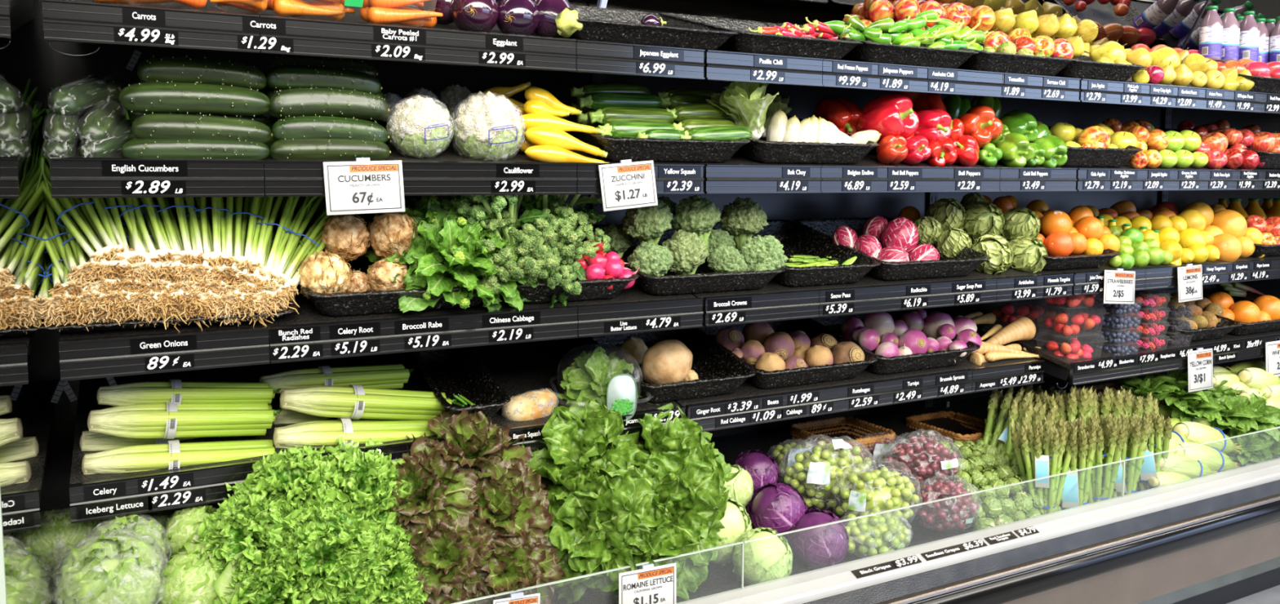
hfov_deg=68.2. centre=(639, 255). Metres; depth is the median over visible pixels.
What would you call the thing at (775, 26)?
pepper
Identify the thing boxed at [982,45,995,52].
tomatillo
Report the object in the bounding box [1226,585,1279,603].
floor
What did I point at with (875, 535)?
bag
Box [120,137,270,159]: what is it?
cucumber
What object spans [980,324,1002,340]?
parsnip
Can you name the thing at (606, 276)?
radish
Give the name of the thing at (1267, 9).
mirror
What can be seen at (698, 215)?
broccoli
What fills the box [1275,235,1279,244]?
apple
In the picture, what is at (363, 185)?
price sign
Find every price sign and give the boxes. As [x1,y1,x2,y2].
[323,157,404,215]
[493,591,540,603]
[598,159,657,211]
[618,563,676,603]
[1103,268,1135,304]
[1177,263,1202,302]
[1187,347,1213,392]
[1265,340,1279,377]
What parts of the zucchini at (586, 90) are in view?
stem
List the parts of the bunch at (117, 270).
bulb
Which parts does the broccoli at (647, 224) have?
stem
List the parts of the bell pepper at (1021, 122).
stem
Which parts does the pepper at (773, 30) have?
stem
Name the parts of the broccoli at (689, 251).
stem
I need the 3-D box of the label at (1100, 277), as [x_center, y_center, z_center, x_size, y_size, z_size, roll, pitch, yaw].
[1.308,0.062,2.705,0.093,0.025,0.002,-2,5,-28]
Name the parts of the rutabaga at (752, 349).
crown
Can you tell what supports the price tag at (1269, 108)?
attached to the shelf at (1114, 92)
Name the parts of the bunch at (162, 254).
bulb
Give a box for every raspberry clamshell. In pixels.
[1122,323,1164,336]
[1123,308,1165,321]
[1125,337,1165,350]
[1134,294,1166,307]
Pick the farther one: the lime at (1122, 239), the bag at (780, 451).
the lime at (1122, 239)
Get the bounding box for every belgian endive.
[765,108,787,142]
[782,115,799,142]
[797,117,813,142]
[809,115,817,142]
[817,116,831,142]
[826,120,844,143]
[840,130,855,143]
[849,129,881,143]
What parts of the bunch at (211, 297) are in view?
bulb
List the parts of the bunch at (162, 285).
bulb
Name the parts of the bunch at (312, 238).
bulb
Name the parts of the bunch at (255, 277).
bulb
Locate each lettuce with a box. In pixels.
[53,528,168,603]
[59,507,111,565]
[80,513,171,566]
[107,509,172,532]
[155,542,228,603]
[162,504,217,558]
[192,487,302,593]
[213,547,333,603]
[225,443,359,539]
[264,498,391,603]
[320,436,417,537]
[360,523,436,603]
[389,435,479,534]
[395,496,506,603]
[406,404,533,497]
[457,455,553,553]
[465,516,566,603]
[520,396,649,512]
[543,447,671,603]
[580,493,685,603]
[608,402,742,493]
[624,436,728,600]
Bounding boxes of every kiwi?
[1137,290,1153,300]
[1155,293,1170,306]
[1166,300,1186,313]
[1168,292,1185,303]
[1173,315,1188,321]
[1182,319,1197,329]
[1184,300,1195,305]
[1186,305,1202,315]
[1187,314,1208,328]
[1194,297,1211,310]
[1201,311,1217,324]
[1204,302,1222,315]
[1205,320,1216,328]
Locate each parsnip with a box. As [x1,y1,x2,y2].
[964,311,982,319]
[968,352,989,365]
[971,312,995,324]
[974,341,1040,358]
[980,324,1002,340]
[984,351,1039,361]
[985,316,1035,345]
[1005,343,1022,351]
[1022,346,1040,354]
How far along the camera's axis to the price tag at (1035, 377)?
2.71 m
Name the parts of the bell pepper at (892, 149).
stem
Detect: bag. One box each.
[93,0,207,8]
[209,0,273,13]
[272,0,363,20]
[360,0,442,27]
[417,1,424,10]
[772,439,822,479]
[778,435,875,512]
[831,457,922,526]
[844,509,911,558]
[859,432,909,468]
[878,429,962,493]
[910,473,982,533]
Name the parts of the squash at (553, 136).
stem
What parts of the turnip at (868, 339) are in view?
crown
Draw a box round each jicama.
[617,337,648,365]
[640,339,693,384]
[684,369,697,381]
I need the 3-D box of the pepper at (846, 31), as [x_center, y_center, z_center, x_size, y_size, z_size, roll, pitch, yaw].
[0.505,-0.557,2.354,0.122,0.039,0.035,-3,5,-30]
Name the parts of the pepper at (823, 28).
stem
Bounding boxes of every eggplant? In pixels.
[422,0,453,24]
[450,0,498,32]
[496,0,539,35]
[533,0,582,38]
[640,13,666,26]
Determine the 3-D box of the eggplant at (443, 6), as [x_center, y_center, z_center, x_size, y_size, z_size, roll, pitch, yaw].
[-0.408,-0.507,1.912,0.122,0.081,0.081,3,5,31]
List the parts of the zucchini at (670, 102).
stem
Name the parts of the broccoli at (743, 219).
stem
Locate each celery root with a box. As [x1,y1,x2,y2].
[295,240,352,301]
[320,213,370,262]
[343,268,371,293]
[365,257,408,291]
[367,212,418,257]
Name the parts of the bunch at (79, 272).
bulb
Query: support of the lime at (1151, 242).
in the shelf at (1149, 277)
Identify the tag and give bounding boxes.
[62,381,77,402]
[106,377,117,386]
[113,26,178,44]
[121,180,186,195]
[126,49,141,71]
[137,473,194,493]
[145,353,194,371]
[147,488,205,509]
[237,35,293,52]
[269,343,323,360]
[331,339,380,355]
[361,448,382,453]
[371,44,425,60]
[404,333,451,349]
[479,51,525,66]
[488,327,533,342]
[491,180,535,192]
[636,62,675,75]
[643,315,680,329]
[651,409,681,422]
[664,181,701,191]
[709,311,745,324]
[725,399,759,413]
[750,408,782,422]
[751,69,785,81]
[777,181,808,191]
[787,391,819,404]
[809,402,833,414]
[823,302,853,315]
[836,75,867,87]
[842,181,871,191]
[848,395,879,408]
[880,78,909,89]
[888,181,915,190]
[889,555,921,568]
[893,389,922,402]
[902,297,928,308]
[928,81,955,92]
[937,383,964,395]
[955,181,981,190]
[955,293,980,303]
[957,539,987,551]
[998,376,1022,386]
[1001,86,1025,96]
[1012,288,1036,298]
[1013,526,1039,537]
[1018,373,1041,384]
[1021,181,1045,189]
[1041,88,1065,98]
[1044,286,1067,296]
[1082,284,1103,293]
[1083,181,1104,189]
[1084,92,1106,101]
[1097,359,1118,369]
[1111,181,1132,189]
[1120,94,1142,103]
[1137,353,1159,364]
[1143,181,1163,189]
[1151,96,1172,105]
[1176,97,1195,106]
[1177,348,1196,358]
[1179,181,1199,188]
[1202,275,1220,283]
[1207,100,1226,108]
[1208,181,1227,188]
[1213,343,1231,353]
[1229,272,1247,280]
[1235,102,1253,110]
[1237,181,1255,188]
[1245,339,1262,348]
[1251,271,1269,279]
[1263,181,1279,188]
[1265,103,1279,111]
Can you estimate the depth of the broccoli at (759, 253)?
2.20 m
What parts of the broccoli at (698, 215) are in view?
stem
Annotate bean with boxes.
[453,394,466,404]
[453,401,464,406]
[457,394,473,405]
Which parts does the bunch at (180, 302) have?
bulb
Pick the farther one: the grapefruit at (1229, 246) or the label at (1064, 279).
the grapefruit at (1229, 246)
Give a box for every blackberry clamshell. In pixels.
[1151,336,1188,346]
[1155,305,1191,317]
[1155,319,1191,331]
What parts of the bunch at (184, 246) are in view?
bulb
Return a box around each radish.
[575,257,587,270]
[582,254,589,259]
[585,263,605,279]
[586,235,603,253]
[587,253,607,268]
[597,250,606,256]
[603,275,613,289]
[604,251,620,262]
[604,259,631,278]
[617,267,639,288]
[619,258,628,266]
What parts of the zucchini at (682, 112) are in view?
stem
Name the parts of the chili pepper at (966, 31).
stem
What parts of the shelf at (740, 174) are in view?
price rail, shelf panel, price rail, price rail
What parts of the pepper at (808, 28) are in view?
stem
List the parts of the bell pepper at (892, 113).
stem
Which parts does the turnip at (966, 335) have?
crown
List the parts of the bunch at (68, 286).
bulb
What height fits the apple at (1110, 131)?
0.070 m
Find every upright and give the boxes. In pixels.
[591,73,605,225]
[922,93,940,408]
[1159,106,1171,202]
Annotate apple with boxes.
[857,19,872,31]
[868,0,895,22]
[894,0,921,20]
[920,0,946,26]
[945,2,970,28]
[968,4,995,32]
[983,31,1010,52]
[1008,27,1031,41]
[1012,35,1035,53]
[1032,35,1054,56]
[1049,121,1075,142]
[1052,38,1074,58]
[1065,141,1081,146]
[1071,128,1082,142]
[1077,125,1110,147]
[1081,142,1098,147]
[1091,123,1114,136]
[1102,118,1121,132]
[1108,143,1117,148]
[1110,131,1137,148]
[1121,120,1139,131]
[1127,125,1149,142]
[1128,152,1148,168]
[1133,119,1151,131]
[1136,138,1147,152]
[1143,65,1164,84]
[1143,149,1162,168]
[1146,128,1168,151]
[1159,149,1177,168]
[1164,130,1185,152]
[1174,149,1194,168]
[1177,120,1195,132]
[1179,129,1201,151]
[1189,125,1208,137]
[1191,142,1210,154]
[1191,151,1208,167]
[1200,123,1217,131]
[1200,132,1228,151]
[1205,149,1227,168]
[1208,128,1223,133]
[1213,119,1230,128]
[1221,128,1242,145]
[1223,148,1243,168]
[1229,143,1247,151]
[1237,128,1254,146]
[1239,150,1259,169]
[1241,124,1261,133]
[1244,214,1266,232]
[1246,131,1276,151]
[1257,162,1265,167]
[1261,232,1276,244]
[1263,216,1279,236]
[1271,131,1279,144]
[1271,143,1279,152]
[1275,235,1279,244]
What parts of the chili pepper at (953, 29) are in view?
stem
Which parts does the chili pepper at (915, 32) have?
stem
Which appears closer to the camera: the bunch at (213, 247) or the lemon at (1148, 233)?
the bunch at (213, 247)
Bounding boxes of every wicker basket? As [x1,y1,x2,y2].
[789,416,895,459]
[905,410,985,444]
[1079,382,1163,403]
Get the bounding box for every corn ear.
[1147,471,1191,488]
[1154,453,1217,479]
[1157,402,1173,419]
[1164,417,1222,431]
[1168,431,1189,453]
[1172,422,1242,454]
[1174,442,1239,472]
[1213,365,1231,373]
[1213,372,1239,389]
[1224,360,1266,373]
[1228,381,1249,395]
[1236,367,1279,389]
[1238,387,1266,402]
[1259,385,1279,398]
[1265,398,1279,408]
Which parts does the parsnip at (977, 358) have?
crown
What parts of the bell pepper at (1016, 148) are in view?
stem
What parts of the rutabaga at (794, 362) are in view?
crown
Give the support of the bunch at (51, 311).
on the display tray at (130, 325)
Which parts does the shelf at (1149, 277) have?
price rail, shelf panel, price rail, price rail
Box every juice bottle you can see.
[1097,215,1104,226]
[1109,219,1116,226]
[1123,223,1130,231]
[1139,226,1146,231]
[1152,230,1159,244]
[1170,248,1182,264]
[1198,5,1222,61]
[1217,198,1227,208]
[1218,8,1239,62]
[1226,198,1248,217]
[1236,16,1244,24]
[1238,10,1259,61]
[1244,198,1266,219]
[1255,17,1270,63]
[1260,198,1272,213]
[1264,18,1275,35]
[1265,198,1279,217]
[1268,16,1279,62]
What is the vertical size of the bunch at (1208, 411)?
0.127 m
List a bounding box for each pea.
[785,262,807,264]
[787,257,808,260]
[788,258,817,262]
[790,254,812,257]
[792,262,820,266]
[800,256,818,258]
[801,258,826,262]
[813,264,835,266]
[814,257,828,261]
[814,260,838,265]
[841,256,857,264]
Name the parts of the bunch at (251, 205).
bulb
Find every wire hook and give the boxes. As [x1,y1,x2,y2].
[48,42,99,55]
[1056,381,1067,389]
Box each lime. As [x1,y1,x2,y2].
[1107,225,1123,236]
[1107,255,1121,267]
[1116,235,1132,245]
[1117,242,1133,253]
[1118,252,1134,268]
[1120,227,1143,243]
[1131,240,1149,252]
[1131,248,1150,267]
[1143,238,1159,248]
[1147,246,1164,265]
[1160,248,1173,264]
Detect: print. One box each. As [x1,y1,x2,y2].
[165,403,175,439]
[170,444,177,470]
[172,382,180,403]
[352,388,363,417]
[495,595,537,603]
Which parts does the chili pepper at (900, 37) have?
stem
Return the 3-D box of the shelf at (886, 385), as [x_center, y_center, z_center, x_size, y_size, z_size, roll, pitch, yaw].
[0.528,0.290,2.660,1.199,0.164,0.479,-2,5,-28]
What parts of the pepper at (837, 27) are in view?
stem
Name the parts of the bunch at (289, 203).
bulb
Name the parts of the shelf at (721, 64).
price rail, shelf panel, price rail, price rail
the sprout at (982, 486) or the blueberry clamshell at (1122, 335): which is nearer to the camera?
the sprout at (982, 486)
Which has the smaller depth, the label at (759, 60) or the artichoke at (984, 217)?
the label at (759, 60)
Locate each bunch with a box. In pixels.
[40,256,90,332]
[41,229,97,319]
[42,80,134,262]
[44,135,88,283]
[45,87,155,278]
[47,101,182,269]
[50,226,128,311]
[61,217,115,289]
[61,289,121,328]
[80,431,204,451]
[81,439,284,475]
[86,208,147,289]
[87,401,281,439]
[92,288,151,327]
[97,379,282,406]
[102,278,156,308]
[119,198,173,289]
[123,288,180,328]
[124,117,209,266]
[133,222,184,306]
[142,196,210,286]
[148,288,208,332]
[167,222,209,311]
[173,196,244,291]
[179,289,233,330]
[186,196,243,273]
[193,223,239,306]
[205,196,280,290]
[210,288,263,326]
[219,175,273,275]
[221,206,267,321]
[231,213,280,295]
[241,249,288,327]
[249,195,310,284]
[255,234,305,314]
[258,364,414,393]
[268,195,338,300]
[272,408,333,424]
[272,417,435,448]
[280,384,457,421]
[364,222,444,289]
[381,195,467,256]
[384,198,507,313]
[440,195,553,237]
[440,224,538,311]
[442,195,523,255]
[448,195,508,205]
[477,209,559,293]
[520,194,605,222]
[521,238,582,307]
[528,195,610,279]
[982,386,1046,457]
[1004,398,1078,466]
[1009,414,1078,515]
[1024,384,1066,401]
[1031,385,1097,426]
[1041,419,1097,510]
[1056,412,1125,504]
[1069,386,1132,420]
[1087,411,1151,497]
[1097,386,1159,419]
[1119,373,1179,401]
[1127,408,1172,491]
[1155,368,1208,411]
[1164,391,1226,422]
[1196,386,1262,432]
[1202,380,1241,413]
[1226,428,1274,466]
[1236,389,1267,404]
[1247,392,1279,441]
[1266,431,1279,460]
[1275,412,1279,431]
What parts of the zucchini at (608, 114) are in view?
stem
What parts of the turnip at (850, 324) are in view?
crown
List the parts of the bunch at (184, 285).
bulb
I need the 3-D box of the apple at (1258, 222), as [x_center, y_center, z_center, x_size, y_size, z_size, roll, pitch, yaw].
[2.123,-0.105,3.269,0.074,0.071,0.070,1,5,10]
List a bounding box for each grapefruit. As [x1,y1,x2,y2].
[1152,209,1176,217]
[1177,208,1206,231]
[1181,201,1213,226]
[1200,231,1213,245]
[1203,225,1223,236]
[1209,204,1226,213]
[1210,209,1247,237]
[1212,233,1242,262]
[1237,236,1255,257]
[1243,226,1262,243]
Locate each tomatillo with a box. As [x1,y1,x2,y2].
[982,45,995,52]
[996,40,1017,54]
[1017,47,1034,55]
[1035,52,1044,56]
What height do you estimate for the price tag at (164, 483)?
0.024 m
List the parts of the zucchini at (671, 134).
stem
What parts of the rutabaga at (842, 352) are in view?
crown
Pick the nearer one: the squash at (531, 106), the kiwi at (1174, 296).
the squash at (531, 106)
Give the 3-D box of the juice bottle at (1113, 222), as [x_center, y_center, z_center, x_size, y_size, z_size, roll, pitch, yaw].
[1.494,-0.069,2.991,0.046,0.093,0.046,0,4,-4]
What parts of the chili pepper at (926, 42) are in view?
stem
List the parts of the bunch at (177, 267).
bulb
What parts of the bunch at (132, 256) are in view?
bulb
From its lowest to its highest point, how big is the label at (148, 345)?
0.025 m
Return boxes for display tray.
[42,297,299,333]
[298,231,483,315]
[407,346,511,420]
[515,226,639,303]
[558,105,750,162]
[564,4,738,49]
[575,222,786,295]
[583,328,755,402]
[657,12,862,59]
[695,318,878,388]
[712,219,880,287]
[735,115,879,164]
[777,22,978,68]
[793,217,991,280]
[806,310,980,374]
[912,481,1011,533]
[959,45,1075,75]
[972,230,1121,271]
[979,41,1146,81]
[1048,126,1143,167]
[1086,289,1242,342]
[1142,283,1279,335]
[1160,128,1279,168]
[1177,212,1279,257]
[1217,69,1279,93]
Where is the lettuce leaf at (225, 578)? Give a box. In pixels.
[214,551,264,603]
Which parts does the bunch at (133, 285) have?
bulb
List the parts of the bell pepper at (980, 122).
stem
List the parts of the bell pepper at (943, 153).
stem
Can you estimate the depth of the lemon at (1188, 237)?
3.01 m
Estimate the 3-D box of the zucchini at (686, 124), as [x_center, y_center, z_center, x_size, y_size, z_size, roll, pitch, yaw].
[0.148,-0.290,2.166,0.176,0.048,0.046,-3,5,-31]
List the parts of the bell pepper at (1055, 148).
stem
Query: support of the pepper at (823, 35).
in the display tray at (746, 41)
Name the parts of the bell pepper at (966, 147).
stem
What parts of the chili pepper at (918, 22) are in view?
stem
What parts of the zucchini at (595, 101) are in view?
stem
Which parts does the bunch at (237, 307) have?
bulb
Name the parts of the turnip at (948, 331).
crown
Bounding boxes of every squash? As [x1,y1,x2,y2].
[482,81,530,97]
[501,388,558,421]
[506,97,524,106]
[515,106,525,115]
[516,136,536,152]
[520,113,602,134]
[523,99,569,117]
[524,86,582,115]
[524,127,607,157]
[524,145,609,163]
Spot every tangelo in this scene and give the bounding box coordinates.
[991,195,1013,213]
[1036,233,1045,244]
[1040,210,1072,236]
[1044,231,1074,256]
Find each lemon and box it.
[1095,213,1113,226]
[1113,216,1131,230]
[1129,215,1151,230]
[1142,228,1157,241]
[1150,214,1172,230]
[1158,226,1179,243]
[1160,240,1182,262]
[1168,215,1186,232]
[1178,228,1205,248]
[1180,248,1194,263]
[1186,243,1208,263]
[1204,244,1220,261]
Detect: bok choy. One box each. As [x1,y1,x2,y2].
[706,81,778,139]
[720,90,739,125]
[760,93,791,137]
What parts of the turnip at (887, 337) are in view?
crown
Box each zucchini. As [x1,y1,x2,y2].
[569,83,649,97]
[570,102,591,113]
[576,109,599,127]
[577,92,662,110]
[586,106,674,124]
[597,120,675,137]
[635,128,685,139]
[656,88,715,97]
[660,94,711,109]
[666,103,732,123]
[672,119,735,131]
[679,125,752,144]
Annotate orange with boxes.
[898,205,920,222]
[982,195,991,202]
[1004,195,1017,207]
[1026,199,1048,213]
[1031,209,1043,221]
[1042,209,1055,215]
[1068,205,1093,224]
[1068,232,1087,254]
[1069,226,1078,233]
[1075,216,1103,239]
[1082,238,1103,255]
[1097,233,1119,251]
[1102,225,1111,234]
[1206,291,1234,309]
[1221,307,1235,320]
[1229,300,1260,323]
[1252,295,1279,319]
[1258,311,1271,321]
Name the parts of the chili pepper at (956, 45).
stem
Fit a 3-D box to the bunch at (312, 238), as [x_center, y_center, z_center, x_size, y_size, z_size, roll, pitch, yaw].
[-0.618,-0.074,1.851,0.131,0.337,0.354,1,5,18]
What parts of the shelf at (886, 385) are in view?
price rail, price rail, price rail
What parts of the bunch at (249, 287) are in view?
bulb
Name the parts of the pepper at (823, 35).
stem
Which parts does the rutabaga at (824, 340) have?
crown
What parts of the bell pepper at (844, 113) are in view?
stem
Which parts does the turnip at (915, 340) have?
crown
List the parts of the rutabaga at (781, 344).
crown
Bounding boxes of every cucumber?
[44,108,81,144]
[44,133,83,159]
[49,78,110,116]
[77,100,125,142]
[79,119,133,157]
[80,74,105,119]
[103,70,140,101]
[118,80,270,116]
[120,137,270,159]
[128,110,279,130]
[128,128,275,149]
[131,111,272,143]
[137,55,266,90]
[266,55,377,77]
[266,63,382,95]
[266,88,385,100]
[269,87,389,121]
[269,138,391,160]
[271,114,389,142]
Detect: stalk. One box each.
[1218,282,1232,286]
[1222,284,1246,292]
[1226,289,1247,297]
[1232,282,1265,295]
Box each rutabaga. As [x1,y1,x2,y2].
[715,326,744,351]
[731,347,742,358]
[740,339,764,364]
[742,321,774,346]
[755,352,785,371]
[763,331,795,361]
[784,355,807,368]
[787,330,810,349]
[792,346,807,360]
[804,345,833,366]
[809,333,837,351]
[831,341,864,364]
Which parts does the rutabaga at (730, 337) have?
crown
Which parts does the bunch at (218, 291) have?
bulb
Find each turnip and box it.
[840,316,864,341]
[852,326,867,342]
[852,328,879,351]
[862,311,894,343]
[874,342,899,357]
[880,332,899,347]
[892,320,907,337]
[898,328,928,354]
[898,345,912,355]
[899,311,924,330]
[913,308,926,318]
[921,311,955,339]
[925,337,938,353]
[936,336,951,351]
[938,323,955,339]
[948,340,967,361]
[952,315,977,333]
[956,328,982,353]
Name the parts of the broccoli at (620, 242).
stem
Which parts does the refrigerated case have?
white rail, hammered panel, panel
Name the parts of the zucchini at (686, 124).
stem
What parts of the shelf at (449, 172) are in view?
price rail, shelf panel, price rail, price rail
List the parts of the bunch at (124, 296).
bulb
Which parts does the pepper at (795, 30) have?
stem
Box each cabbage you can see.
[709,497,751,565]
[723,464,753,507]
[731,527,792,586]
[733,449,779,493]
[746,481,808,542]
[787,507,849,569]
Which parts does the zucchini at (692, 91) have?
stem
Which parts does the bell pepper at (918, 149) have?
stem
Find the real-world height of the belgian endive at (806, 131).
0.090 m
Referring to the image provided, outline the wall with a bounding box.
[53,4,1279,515]
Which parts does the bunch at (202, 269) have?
bulb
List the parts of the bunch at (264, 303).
bulb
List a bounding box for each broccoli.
[600,222,633,257]
[622,199,672,244]
[626,240,674,275]
[657,195,676,217]
[661,229,708,275]
[671,194,720,251]
[706,228,735,269]
[706,244,747,272]
[719,196,768,251]
[739,235,788,271]
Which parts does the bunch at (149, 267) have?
bulb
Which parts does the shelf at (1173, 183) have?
price rail, shelf panel, price rail, price rail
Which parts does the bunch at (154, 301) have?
bulb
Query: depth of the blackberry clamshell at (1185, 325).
2.97 m
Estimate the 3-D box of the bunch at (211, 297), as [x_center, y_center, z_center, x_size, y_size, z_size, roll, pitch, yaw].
[-0.844,0.029,1.764,0.155,0.188,0.394,-2,5,-23]
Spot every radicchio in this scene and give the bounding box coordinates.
[831,226,857,248]
[854,234,881,258]
[862,215,888,241]
[876,245,911,262]
[880,217,918,253]
[908,243,939,261]
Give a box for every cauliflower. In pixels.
[380,92,404,123]
[386,94,453,158]
[403,87,439,103]
[436,84,472,121]
[449,90,525,160]
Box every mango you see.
[1130,43,1151,52]
[1150,44,1167,51]
[1150,201,1177,215]
[1151,207,1168,215]
[1173,47,1183,53]
[1187,48,1199,53]
[1216,61,1226,70]
[1223,60,1246,73]
[1237,57,1253,64]
[1243,61,1271,75]
[1254,71,1271,77]
[1266,61,1279,68]
[1270,66,1279,77]
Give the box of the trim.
[0,485,6,603]
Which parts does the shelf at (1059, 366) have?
price rail, price rail, price rail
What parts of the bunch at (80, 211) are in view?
bulb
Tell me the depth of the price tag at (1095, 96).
2.65 m
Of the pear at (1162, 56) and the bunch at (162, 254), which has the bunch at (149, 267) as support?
the bunch at (162, 254)
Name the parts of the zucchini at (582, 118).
stem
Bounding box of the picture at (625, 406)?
[610,398,633,415]
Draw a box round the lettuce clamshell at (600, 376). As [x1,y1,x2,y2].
[556,343,642,421]
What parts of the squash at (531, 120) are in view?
stem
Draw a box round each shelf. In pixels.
[42,0,704,79]
[49,103,704,198]
[58,284,703,381]
[69,337,685,524]
[674,308,1044,431]
[691,142,1077,193]
[691,242,1074,326]
[703,47,1080,102]
[933,296,1279,385]
[1054,75,1279,114]
[1057,255,1279,295]
[1060,148,1279,191]
[1230,278,1279,298]
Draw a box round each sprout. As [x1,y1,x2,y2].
[938,440,951,450]
[947,466,958,479]
[949,450,959,458]
[950,440,964,452]
[952,469,973,487]
[957,445,974,460]
[957,457,971,471]
[962,440,975,446]
[963,484,980,502]
[966,455,985,471]
[968,502,985,524]
[969,444,985,457]
[969,468,987,486]
[971,516,997,531]
[974,437,986,447]
[976,482,997,501]
[978,453,997,469]
[978,494,1003,519]
[981,468,1000,483]
[982,444,999,456]
[987,479,1010,497]
[993,514,1013,525]
[994,453,1008,470]
[995,464,1015,481]
[996,494,1015,515]
[1003,474,1024,496]
[1008,451,1014,464]
[1008,506,1030,521]
[1010,463,1019,475]
[1010,491,1035,511]
[1015,470,1028,493]
[1026,491,1047,509]
[1027,508,1043,518]
[1052,502,1061,512]
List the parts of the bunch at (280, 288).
bulb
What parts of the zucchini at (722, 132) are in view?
stem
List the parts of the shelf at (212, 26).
price rail, shelf panel, price rail, price rail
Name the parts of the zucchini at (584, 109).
stem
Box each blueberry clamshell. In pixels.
[1093,328,1139,343]
[1094,301,1140,314]
[1095,313,1140,328]
[1095,342,1137,355]
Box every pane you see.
[452,542,743,603]
[742,460,1124,542]
[1124,426,1279,461]
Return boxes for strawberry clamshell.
[991,303,1044,323]
[1033,308,1080,330]
[1044,312,1101,336]
[1045,293,1096,306]
[1045,337,1093,359]
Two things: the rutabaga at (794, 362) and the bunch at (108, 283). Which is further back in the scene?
the rutabaga at (794, 362)
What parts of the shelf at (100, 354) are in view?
price rail, price rail, price rail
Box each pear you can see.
[983,27,997,41]
[991,5,1015,31]
[1003,13,1017,35]
[1013,7,1038,33]
[1030,31,1038,37]
[1035,11,1059,36]
[1037,34,1056,39]
[1054,9,1077,38]
[1055,15,1077,39]
[1066,33,1084,57]
[1074,18,1101,41]
[1081,41,1089,56]
[1084,40,1126,61]
[1088,44,1098,56]
[1096,57,1116,63]
[1113,57,1135,65]
[1124,48,1132,52]
[1125,47,1152,70]
[1131,68,1149,83]
[1149,46,1180,69]
[1159,61,1176,84]
[1171,59,1194,86]
[1177,47,1189,63]
[1181,53,1211,72]
[1189,71,1207,87]
[1203,55,1217,73]
[1204,69,1225,88]
[1219,77,1242,89]
[1220,66,1238,79]
[1235,65,1254,90]
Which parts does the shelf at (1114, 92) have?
price rail, shelf panel, price rail, price rail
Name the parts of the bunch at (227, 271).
bulb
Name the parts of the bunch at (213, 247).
bulb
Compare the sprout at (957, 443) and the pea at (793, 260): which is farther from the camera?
the sprout at (957, 443)
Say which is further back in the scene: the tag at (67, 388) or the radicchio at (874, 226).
the radicchio at (874, 226)
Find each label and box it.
[76,496,152,519]
[83,481,125,501]
[102,160,187,176]
[122,7,165,26]
[129,334,196,354]
[242,16,285,34]
[270,326,320,343]
[329,322,380,339]
[373,26,426,44]
[395,317,448,334]
[482,311,540,328]
[485,35,523,50]
[496,164,539,177]
[508,427,545,442]
[604,319,642,333]
[622,413,644,427]
[633,45,684,61]
[657,165,701,177]
[690,404,724,418]
[708,297,751,311]
[715,413,750,427]
[754,55,786,68]
[762,395,782,408]
[782,166,810,177]
[782,405,806,417]
[826,289,854,302]
[832,61,871,74]
[842,167,877,177]
[848,384,874,397]
[851,561,896,578]
[878,64,917,77]
[887,168,922,177]
[902,377,922,389]
[906,284,930,296]
[920,545,964,560]
[927,68,957,80]
[935,372,968,385]
[952,280,985,292]
[954,168,983,177]
[976,379,998,390]
[983,531,1017,544]
[1004,74,1027,85]
[1014,277,1037,288]
[1019,168,1051,178]
[1025,362,1044,373]
[1043,76,1068,88]
[1044,275,1073,285]
[1074,361,1097,373]
[1085,272,1104,282]
[1087,169,1108,178]
[1088,80,1107,90]
[1111,169,1137,178]
[1116,355,1137,367]
[1124,83,1141,93]
[1147,170,1169,178]
[1150,84,1173,95]
[1157,351,1177,361]
[1177,87,1199,97]
[1177,170,1199,178]
[1193,346,1213,353]
[1203,264,1227,273]
[1205,89,1224,98]
[1210,170,1232,178]
[1216,352,1237,362]
[1231,342,1242,351]
[1232,262,1249,271]
[1234,91,1255,101]
[1240,171,1259,178]
[1253,261,1271,270]
[1266,93,1279,102]
[1266,171,1279,178]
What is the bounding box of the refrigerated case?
[164,356,1279,603]
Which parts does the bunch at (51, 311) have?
bulb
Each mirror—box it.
[0,0,72,603]
[497,0,607,8]
[606,0,959,25]
[958,0,1209,49]
[1183,0,1279,49]
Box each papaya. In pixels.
[1084,205,1098,217]
[1097,208,1117,217]
[1109,200,1136,216]
[1120,211,1139,220]
[1137,209,1152,220]
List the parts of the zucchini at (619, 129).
stem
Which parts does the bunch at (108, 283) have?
bulb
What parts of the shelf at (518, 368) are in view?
price rail, price rail, price rail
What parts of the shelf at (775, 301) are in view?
price rail, price rail, price rail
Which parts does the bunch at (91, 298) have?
bulb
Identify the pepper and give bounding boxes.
[747,26,778,34]
[772,25,782,30]
[775,27,799,36]
[780,22,794,28]
[786,25,803,35]
[794,23,815,35]
[800,34,815,37]
[802,30,820,36]
[804,17,836,35]
[813,97,862,134]
[816,27,834,39]
[823,20,851,35]
[828,35,843,39]
[835,24,856,37]
[844,13,865,31]
[845,29,867,40]
[856,92,919,142]
[859,26,881,39]
[864,33,891,44]
[867,17,894,31]
[875,134,907,164]
[881,31,902,42]
[888,15,910,32]
[891,31,925,44]
[896,91,928,111]
[898,37,920,46]
[902,135,931,164]
[906,14,941,30]
[906,28,937,39]
[914,27,939,44]
[914,93,946,111]
[914,108,951,141]
[915,8,940,20]
[924,24,953,44]
[925,21,960,33]
[926,136,957,166]
[927,40,945,48]
[935,18,964,38]
[936,17,961,31]
[942,94,971,119]
[943,37,976,49]
[948,118,964,140]
[952,18,981,40]
[952,33,979,48]
[952,134,979,166]
[956,104,1003,149]
[961,30,988,43]
[968,44,984,50]
[970,96,1001,117]
[977,142,1002,166]
[990,124,1010,145]
[995,132,1035,167]
[997,109,1038,142]
[1025,142,1045,166]
[1029,123,1051,142]
[1031,134,1067,167]
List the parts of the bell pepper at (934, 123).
stem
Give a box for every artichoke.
[913,216,942,246]
[925,198,967,231]
[935,227,971,257]
[960,191,986,207]
[961,200,1004,242]
[970,233,1013,274]
[1000,206,1040,241]
[1009,235,1048,273]

